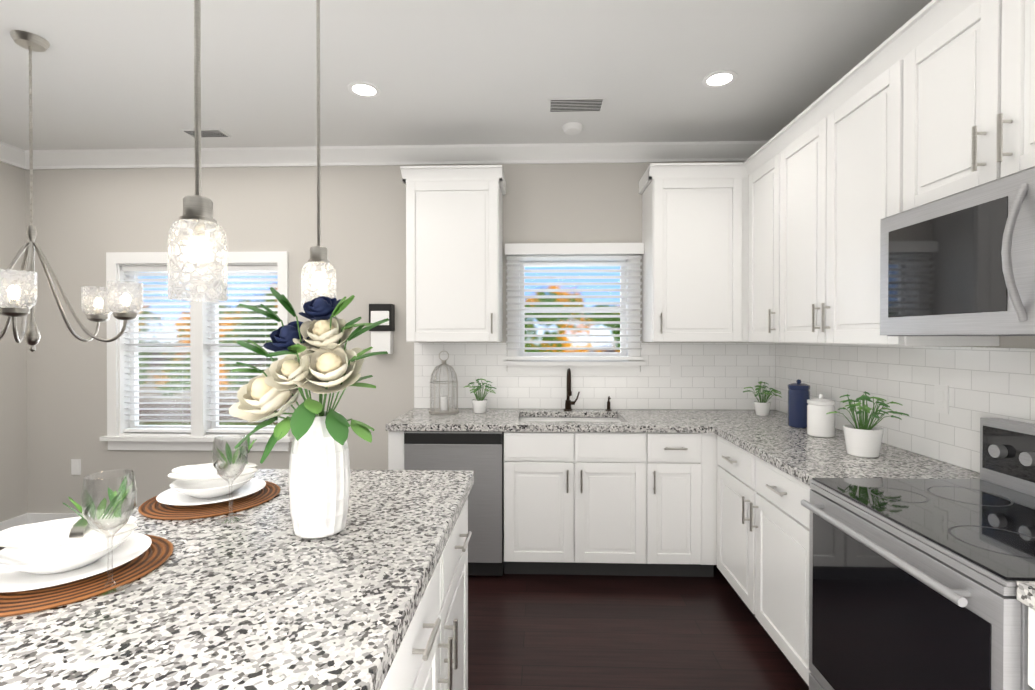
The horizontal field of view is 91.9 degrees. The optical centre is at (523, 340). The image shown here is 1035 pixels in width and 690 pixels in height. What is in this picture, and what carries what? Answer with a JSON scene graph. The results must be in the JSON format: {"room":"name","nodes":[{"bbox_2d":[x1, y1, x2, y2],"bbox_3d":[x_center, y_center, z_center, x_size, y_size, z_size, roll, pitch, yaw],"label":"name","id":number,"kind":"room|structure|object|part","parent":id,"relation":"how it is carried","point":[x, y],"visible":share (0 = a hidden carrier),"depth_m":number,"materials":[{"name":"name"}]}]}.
{"room":"kitchen","nodes":[
{"label":"kitchen","id":0,"kind":"room"},
{"bbox_2d":[0,162,27,521],"bbox_3d":[-3.825,0.040,0.245,0.150,2.750,6.840,0,0,2],"label":"wall","id":1,"kind":"structure","parent":0,"point":[13,440],"depth_m":3.56,"materials":[{"name":"grey paint"}]},
{"bbox_2d":[0,513,27,530],"bbox_3d":[-3.742,1.350,0.251,0.016,0.130,6.838,0,0,2],"label":"baseboard","id":2,"kind":"structure","parent":1,"relation":"attached to","point":[22,519],"depth_m":3.56,"materials":[{"name":"white wood"}]},
{"bbox_2d":[0,141,28,169],"bbox_3d":[-3.707,-1.280,0.232,0.085,0.110,6.840,0,0,2],"label":"crown molding","id":3,"kind":"structure","parent":1,"relation":"attached to","point":[9,154],"depth_m":3.51,"materials":[{"name":"white wood"}]},
{"bbox_2d":[25,162,775,513],"bbox_3d":[-0.937,0.015,3.644,5.700,2.750,0.158,0,0,2],"label":"wall","id":4,"kind":"structure","parent":0,"point":[85,222],"depth_m":3.58,"materials":[{"name":"grey paint"}]},
{"bbox_2d":[28,513,110,523],"bbox_3d":[-2.196,1.326,3.614,2.825,0.130,0.014,0,0,2],"label":"baseboard","id":5,"kind":"structure","parent":4,"relation":"attached to","point":[28,518],"depth_m":3.65,"materials":[{"name":"white wood"}]},
{"bbox_2d":[71,459,80,474],"bbox_3d":[-3.268,0.920,3.651,0.070,0.114,0.006,0,0,2],"label":"electrical outlet","id":6,"kind":"object","parent":4,"relation":"attached to","point":[75,466],"visible":1,"depth_m":3.65,"materials":[{"name":"white plastic"}]},
{"bbox_2d":[100,251,292,450],"bbox_3d":[-2.352,0.075,3.670,1.390,1.430,0.200,0,0,2],"label":"dining room window","id":7,"kind":"structure","parent":4,"relation":"in","point":[200,432],"depth_m":3.65,"materials":[{"name":"white"}]},
{"bbox_2d":[369,304,394,353],"bbox_3d":[-1.001,-0.084,3.528,0.160,0.350,0.087,0,0,2],"label":"wall-mounted dispenser","id":8,"kind":"object","parent":4,"relation":"attached to","point":[382,337],"visible":0.85,"depth_m":3.50,"materials":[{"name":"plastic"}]},
{"bbox_2d":[24,141,767,169],"bbox_3d":[-0.941,-1.304,3.521,5.220,0.110,0.085,0,0,2],"label":"crown molding","id":9,"kind":"structure","parent":4,"relation":"attached to","point":[624,152],"depth_m":3.51,"materials":[{"name":"white wood"}]},
{"bbox_2d":[404,165,503,341],"bbox_3d":[-0.456,-0.553,3.377,0.600,1.120,0.348,0,0,2],"label":"upper cabinet","id":10,"kind":"object","parent":4,"relation":"attached to","point":[454,214],"depth_m":3.21,"materials":[{"name":"white wood"}]},
{"bbox_2d":[503,243,644,374],"bbox_3d":[0.351,-0.216,3.563,0.990,0.915,0.232,0,0,2],"label":"window","id":11,"kind":"structure","parent":4,"relation":"in","point":[626,258],"depth_m":3.49,"materials":[{"name":"white"}]},
{"bbox_2d":[670,363,679,378],"bbox_3d":[1.059,0.212,3.497,0.070,0.114,0.006,0,0,2],"label":"electrical outlet","id":12,"kind":"object","parent":4,"relation":"attached to","point":[674,370],"visible":1,"depth_m":3.50,"materials":[{"name":"white plastic"}]},
{"bbox_2d":[640,162,739,341],"bbox_3d":[1.123,-0.552,3.325,0.600,1.120,0.348,0,0,2],"label":"upper cabinet","id":13,"kind":"object","parent":4,"relation":"attached to","point":[691,211],"depth_m":3.16,"materials":[{"name":"white wood"}]},
{"bbox_2d":[0,547,808,689],"bbox_3d":[-1.051,1.440,0.165,5.700,0.050,7.140,0,0,2],"label":"floor","id":14,"kind":"structure","parent":0,"point":[563,632],"depth_m":2.37,"materials":[{"name":"brown wood"}]},
{"bbox_2d":[380,497,471,689],"bbox_3d":[-0.636,0.976,0.791,0.879,0.870,2.165,0,0,2],"label":"kitchen island","id":15,"kind":"object","parent":14,"relation":"on","point":[432,653],"visible":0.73,"depth_m":1.31,"materials":[{"name":"white wood"}]},
{"bbox_2d":[0,469,473,689],"bbox_3d":[-0.688,0.515,0.779,0.935,0.049,2.205,0,0,2],"label":"island countertop","id":16,"kind":"structure","parent":15,"relation":"on","point":[263,596],"depth_m":0.92,"materials":[{"name":"white stone"}]},
{"bbox_2d":[0,534,173,616],"bbox_3d":[-0.967,0.484,1.061,0.368,0.008,0.368,0,0,2],"label":"placemat","id":17,"kind":"object","parent":16,"relation":"on","point":[157,553],"visible":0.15,"depth_m":0.98,"materials":[{"name":"wicker"}]},
{"bbox_2d":[0,530,151,592],"bbox_3d":[-0.967,0.453,1.060,0.286,0.052,0.286,0,0,2],"label":"plate","id":18,"kind":"object","parent":17,"relation":"on","point":[24,569],"visible":0.77,"depth_m":1.03,"materials":[{"name":"white ceramic"}]},
{"bbox_2d":[0,477,137,547],"bbox_3d":[-0.966,0.365,1.065,0.235,0.121,0.138,0,0,2],"label":"bowl","id":19,"kind":"object","parent":18,"relation":"on","point":[66,531],"visible":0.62,"depth_m":1.04,"materials":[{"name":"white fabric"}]},
{"bbox_2d":[81,469,136,596],"bbox_3d":[-0.819,0.376,0.990,0.086,0.225,0.086,0,0,2],"label":"wine glass","id":20,"kind":"object","parent":16,"relation":"on","point":[132,497],"visible":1,"depth_m":0.98,"materials":[{"name":"clear glass"}]},
{"bbox_2d":[138,481,279,519],"bbox_3d":[-0.951,0.481,1.535,0.368,0.008,0.368,0,0,2],"label":"placemat","id":21,"kind":"object","parent":16,"relation":"on","point":[153,508],"visible":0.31,"depth_m":1.44,"materials":[{"name":"wicker"}]},
{"bbox_2d":[156,473,265,505],"bbox_3d":[-0.951,0.450,1.535,0.286,0.052,0.286,0,0,2],"label":"plate","id":22,"kind":"object","parent":21,"relation":"on","point":[189,492],"visible":0.88,"depth_m":1.50,"materials":[{"name":"white ceramic"}]},
{"bbox_2d":[168,436,257,480],"bbox_3d":[-0.951,0.362,1.540,0.241,0.121,0.126,0,0,2],"label":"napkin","id":23,"kind":"object","parent":22,"relation":"on","point":[206,471],"visible":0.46,"depth_m":1.51,"materials":[{"name":"white fabric"}]},
{"bbox_2d":[212,434,247,523],"bbox_3d":[-0.797,0.373,1.359,0.086,0.225,0.086,0,0,2],"label":"wine glass","id":24,"kind":"object","parent":16,"relation":"on","point":[232,518],"visible":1,"depth_m":1.35,"materials":[{"name":"clear glass"}]},
{"bbox_2d":[229,287,388,538],"bbox_3d":[-0.541,0.174,1.250,0.417,0.624,0.258,0,0,2],"label":"vase","id":25,"kind":"object","parent":16,"relation":"on","point":[320,359],"visible":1,"depth_m":1.23,"materials":[{"name":"white ceramic"}]},
{"bbox_2d":[504,417,659,575],"bbox_3d":[0.337,0.959,3.215,0.891,0.870,0.641,0,0,2],"label":"base cabinet","id":26,"kind":"object","parent":14,"relation":"on","point":[644,504],"depth_m":2.90,"materials":[{"name":"white wood"}]},
{"bbox_2d":[404,431,503,575],"bbox_3d":[-0.403,0.953,3.204,0.577,0.852,0.596,0,0,2],"label":"dishwasher","id":27,"kind":"object","parent":26,"relation":"in","point":[480,455],"visible":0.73,"depth_m":2.91,"materials":[{"name":"silver metal"}]},
{"bbox_2d":[386,408,787,432],"bbox_3d":[0.476,0.599,3.200,2.543,0.230,0.656,0,0,2],"label":"countertop","id":28,"kind":"structure","parent":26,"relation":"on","point":[416,419],"depth_m":3.05,"materials":[{"name":"white stone"}]},
{"bbox_2d":[429,351,458,414],"bbox_3d":[-0.536,0.274,3.361,0.202,0.416,0.202,0,0,2],"label":"lantern","id":29,"kind":"object","parent":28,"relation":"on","point":[443,408],"visible":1,"depth_m":3.34,"materials":[{"name":"silver metal"}]},
{"bbox_2d":[465,378,495,412],"bbox_3d":[-0.290,0.366,3.357,0.213,0.231,0.226,0,0,2],"label":"plant","id":30,"kind":"object","parent":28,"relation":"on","point":[479,403],"visible":1,"depth_m":3.34,"materials":[{"name":"green plant"}]},
{"bbox_2d":[564,368,579,410],"bbox_3d":[0.330,0.333,3.391,0.110,0.296,0.215,0,0,2],"label":"faucet","id":31,"kind":"object","parent":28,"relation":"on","point":[568,402],"visible":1,"depth_m":3.45,"materials":[{"name":"black metal"}]},
{"bbox_2d":[605,396,611,410],"bbox_3d":[0.587,0.430,3.441,0.044,0.101,0.083,0,0,2],"label":"soap dispenser","id":32,"kind":"object","parent":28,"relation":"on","point":[608,405],"visible":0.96,"depth_m":3.45,"materials":[{"name":"black metal"}]},
{"bbox_2d":[743,381,781,415],"bbox_3d":[1.550,0.372,3.254,0.242,0.221,0.227,0,0,2],"label":"plant","id":33,"kind":"object","parent":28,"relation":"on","point":[762,407],"visible":1,"depth_m":3.23,"materials":[{"name":"green plant"}]},
{"bbox_2d":[788,379,809,427],"bbox_3d":[1.558,0.351,2.833,0.112,0.268,0.112,0,0,2],"label":"canister","id":34,"kind":"object","parent":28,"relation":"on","point":[798,394],"visible":0.98,"depth_m":2.79,"materials":[{"name":"blue ceramic"}]},
{"bbox_2d":[660,433,699,576],"bbox_3d":[0.893,0.959,3.197,0.473,0.870,0.641,0,0,2],"label":"base cabinet","id":35,"kind":"object","parent":14,"relation":"on","point":[679,452],"depth_m":2.88,"materials":[{"name":"white wood"}]},
{"bbox_2d":[710,424,979,687],"bbox_3d":[1.392,0.945,2.322,0.653,0.910,1.040,0,0,2],"label":"base cabinet","id":36,"kind":"object","parent":14,"relation":"on","point":[766,470],"depth_m":2.18,"materials":[{"name":"white wood"}]},
{"bbox_2d":[807,394,834,437],"bbox_3d":[1.529,0.380,2.574,0.126,0.215,0.126,0,0,2],"label":"canister","id":37,"kind":"object","parent":36,"relation":"on","point":[820,422],"visible":0.98,"depth_m":2.53,"materials":[{"name":"white ceramic"}]},
{"bbox_3d":[1.392,0.510,2.319,0.653,0.040,1.040,0,0,2],"label":"kitchen cabinets top","id":38,"kind":"part","parent":36,"relation":"part of","materials":[{"name":"grey stone"}]},
{"bbox_2d":[826,391,908,457],"bbox_3d":[1.462,0.353,2.136,0.266,0.274,0.273,0,0,2],"label":"plant","id":39,"kind":"object","parent":36,"relation":"on","point":[863,437],"visible":1,"depth_m":2.11,"materials":[{"name":"green plant"}]},
{"bbox_2d":[801,418,1034,689],"bbox_3d":[1.321,0.841,1.419,0.717,1.130,0.762,0,0,2],"label":"range oven","id":40,"kind":"object","parent":14,"relation":"on","point":[912,583],"visible":1,"depth_m":1.40,"materials":[{"name":"silver metal"}]},
{"bbox_2d":[1028,607,1034,689],"bbox_3d":[1.348,0.976,0.789,0.641,0.870,0.488,0,0,2],"label":"base cabinet","id":41,"kind":"object","parent":14,"relation":"on","point":[1031,612],"depth_m":1.02,"materials":[{"name":"white wood"}]},
{"bbox_2d":[1017,581,1034,609],"bbox_3d":[1.336,0.522,0.585,0.653,0.040,0.890,0,0,2],"label":"countertop","id":42,"kind":"structure","parent":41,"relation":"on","point":[1025,589],"depth_m":1.02,"materials":[{"name":"white stone"}]},
{"bbox_2d":[0,0,931,149],"bbox_3d":[-1.051,-1.375,0.145,5.700,0.080,7.140,0,0,2],"label":"ceiling","id":43,"kind":"structure","parent":0,"point":[112,74],"depth_m":2.47,"materials":[{"name":"white paint"}]},
{"bbox_2d":[0,30,142,351],"bbox_3d":[-2.206,-0.649,2.268,0.797,1.399,0.772,0,0,2],"label":"chandelier","id":44,"kind":"object","parent":43,"relation":"hanging from","point":[15,291],"visible":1,"depth_m":2.24,"materials":[{"name":"silver metal"}]},
{"bbox_2d":[168,0,227,301],"bbox_3d":[-0.686,-0.713,1.052,0.130,1.254,0.130,0,0,2],"label":"pendant light","id":45,"kind":"object","parent":43,"relation":"hanging from","point":[196,218],"visible":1,"depth_m":1.04,"materials":[{"name":"white glass"}]},
{"bbox_2d":[180,129,230,137],"bbox_3d":[-2.070,-1.351,3.260,0.260,0.008,0.120,0,0,2],"label":"ceiling vent","id":46,"kind":"object","parent":43,"relation":"in","point":[210,133],"visible":0.96,"depth_m":3.25,"materials":[{"name":"white metal"}]},
{"bbox_2d":[301,0,335,312],"bbox_3d":[-0.667,-0.717,1.628,0.130,1.254,0.130,0,0,2],"label":"pendant light","id":47,"kind":"object","parent":43,"relation":"hanging from","point":[318,262],"visible":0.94,"depth_m":1.62,"materials":[{"name":"white glass"}]},
{"bbox_2d":[347,81,380,97],"bbox_3d":[-0.858,-1.349,2.690,0.170,0.006,0.170,0,0,2],"label":"recessed light","id":48,"kind":"object","parent":43,"relation":"in","point":[363,89],"visible":1,"depth_m":2.69,"materials":[{"name":"white plastic"}]},
{"bbox_2d":[562,122,582,134],"bbox_3d":[0.308,-1.338,3.162,0.130,0.034,0.130,0,0,2],"label":"smoke detector","id":49,"kind":"object","parent":43,"relation":"attached to","point":[571,128],"visible":1,"depth_m":3.13,"materials":[{"name":"white plastic"}]},
{"bbox_2d":[548,97,605,111],"bbox_3d":[0.298,-1.349,2.862,0.320,0.008,0.160,0,0,2],"label":"ceiling vent","id":50,"kind":"object","parent":43,"relation":"in","point":[592,104],"visible":1,"depth_m":2.85,"materials":[{"name":"white metal"}]},
{"bbox_2d":[702,70,736,87],"bbox_3d":[1.010,-1.348,2.579,0.170,0.006,0.170,0,0,2],"label":"recessed light","id":51,"kind":"object","parent":43,"relation":"in","point":[720,78],"visible":1,"depth_m":2.57,"materials":[{"name":"white plastic"}]},
{"bbox_2d":[775,336,1034,472],"bbox_3d":[1.718,0.041,0.064,0.158,2.750,6.840,0,0,2],"label":"wall","id":52,"kind":"structure","parent":0,"point":[989,381],"depth_m":2.12,"materials":[{"name":"white tile"}]},
{"bbox_2d":[752,140,771,342],"bbox_3d":[1.563,-0.549,2.872,0.347,1.120,0.468,0,0,2],"label":"upper cabinet","id":53,"kind":"object","parent":52,"relation":"attached to","point":[762,158],"depth_m":2.93,"materials":[{"name":"white wood"}]},
{"bbox_2d":[768,104,811,343],"bbox_3d":[1.551,-0.546,2.482,0.347,1.120,0.566,0,0,2],"label":"upper cabinet","id":54,"kind":"object","parent":52,"relation":"attached to","point":[790,274],"depth_m":2.57,"materials":[{"name":"white wood"}]},
{"bbox_2d":[812,16,998,345],"bbox_3d":[1.536,-0.543,2.024,0.347,1.120,0.601,0,0,2],"label":"upper cabinet","id":55,"kind":"object","parent":52,"relation":"attached to","point":[862,126],"depth_m":2.02,"materials":[{"name":"white wood"}]},
{"bbox_2d":[934,384,948,413],"bbox_3d":[1.700,0.237,2.037,0.006,0.114,0.070,0,0,2],"label":"electrical outlet","id":56,"kind":"object","parent":52,"relation":"attached to","point":[941,398],"visible":1,"depth_m":2.03,"materials":[{"name":"white plastic"}]},
{"bbox_2d":[912,0,971,207],"bbox_3d":[1.521,-0.769,1.566,0.347,0.661,0.446,0,0,2],"label":"upper cabinet","id":57,"kind":"object","parent":52,"relation":"attached to","point":[932,100],"depth_m":1.62,"materials":[{"name":"white wood"}]},
{"bbox_2d":[968,0,1034,188],"bbox_3d":[1.510,-0.767,1.241,0.347,0.661,0.456,0,0,2],"label":"upper cabinet","id":58,"kind":"object","parent":52,"relation":"attached to","point":[1001,117],"depth_m":1.40,"materials":[{"name":"white wood"}]},
{"bbox_2d":[880,166,1034,335],"bbox_3d":[1.450,-0.224,1.407,0.474,0.420,0.766,0,0,2],"label":"over-the-range microwave","id":59,"kind":"object","parent":58,"relation":"attached to","point":[961,263],"visible":1,"depth_m":1.44,"materials":[{"name":"silver metal"}]},
{"label":"outside","id":60,"kind":"structure","parent":0,"visible":0},
{"bbox_2d":[138,266,619,425],"bbox_3d":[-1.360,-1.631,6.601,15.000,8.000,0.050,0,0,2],"label":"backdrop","id":61,"kind":"structure","parent":60,"point":[526,331],"depth_m":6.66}
]}

